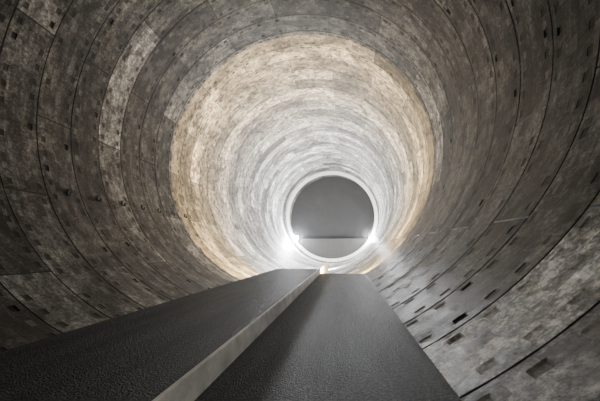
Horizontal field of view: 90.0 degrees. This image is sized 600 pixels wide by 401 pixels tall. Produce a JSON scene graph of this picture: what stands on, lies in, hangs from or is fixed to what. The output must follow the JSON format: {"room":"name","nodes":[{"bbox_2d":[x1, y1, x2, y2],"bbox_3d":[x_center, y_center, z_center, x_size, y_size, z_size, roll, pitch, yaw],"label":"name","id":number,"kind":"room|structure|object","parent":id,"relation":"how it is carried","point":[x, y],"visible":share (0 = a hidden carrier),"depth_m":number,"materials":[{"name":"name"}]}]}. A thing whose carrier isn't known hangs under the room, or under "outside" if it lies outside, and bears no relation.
{"room":"underground passage","nodes":[
{"label":"underground passage","id":0,"kind":"room"},
{"bbox_2d":[0,0,599,400],"bbox_3d":[0.713,-1.559,21.435,15.084,14.049,60.336,-1,-9,8],"label":"lining","id":1,"kind":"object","parent":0,"point":[476,150],"visible":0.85,"depth_m":10.34,"materials":[{"name":"concrete"}]},
{"bbox_2d":[66,189,187,217],"bbox_3d":[-6.887,0.304,13.181,0.175,0.220,7.270,-1,-9,8],"label":"brackets","id":2,"kind":"object","parent":1,"relation":"attached to","point":[68,190],"visible":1,"depth_m":11.99,"materials":[{"name":"black metal"}]},
{"bbox_2d":[0,268,317,400],"bbox_3d":[-1.813,1.961,2.780,1.997,1.075,23.300,-1,-9,8],"label":"road","id":3,"kind":"structure","parent":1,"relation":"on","point":[138,355],"depth_m":2.89,"materials":[{"name":"black asphalt"}]},
{"bbox_2d":[152,262,327,400],"bbox_3d":[-0.307,2.410,5.859,0.060,1.010,29.900,-1,-9,8],"label":"beam","id":4,"kind":"structure","parent":1,"relation":"on","point":[193,383],"depth_m":2.96,"materials":[{"name":"concrete"}]},
{"bbox_2d":[286,171,377,261],"bbox_3d":[4.761,2.304,45.852,13.880,13.880,0.700,-1,-9,8],"label":"portal collar","id":5,"kind":"object","parent":1,"relation":"attached to","point":[314,176],"visible":0.96,"depth_m":45.63,"materials":[{"name":"concrete"}]},
{"bbox_2d":[195,273,461,400],"bbox_3d":[0.268,1.924,2.624,2.087,0.600,23.600,-1,-9,8],"label":"road","id":6,"kind":"structure","parent":0,"point":[339,339],"depth_m":3.30,"materials":[{"name":"black asphalt"}]},
{"bbox_2d":[291,177,373,257],"bbox_3d":[5.374,2.906,49.658,13.960,13.960,0.497,-1,-9,8],"label":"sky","id":7,"kind":"structure","parent":0,"point":[327,207],"depth_m":49.95,"materials":[{"name":"concrete"}]},
{"bbox_2d":[298,238,367,258],"bbox_3d":[4.951,7.388,46.094,10.997,3.033,0.400,-1,-9,8],"label":"floor","id":8,"kind":"structure","parent":0,"point":[325,248],"depth_m":45.88,"materials":[{"name":"concrete"}]}
]}

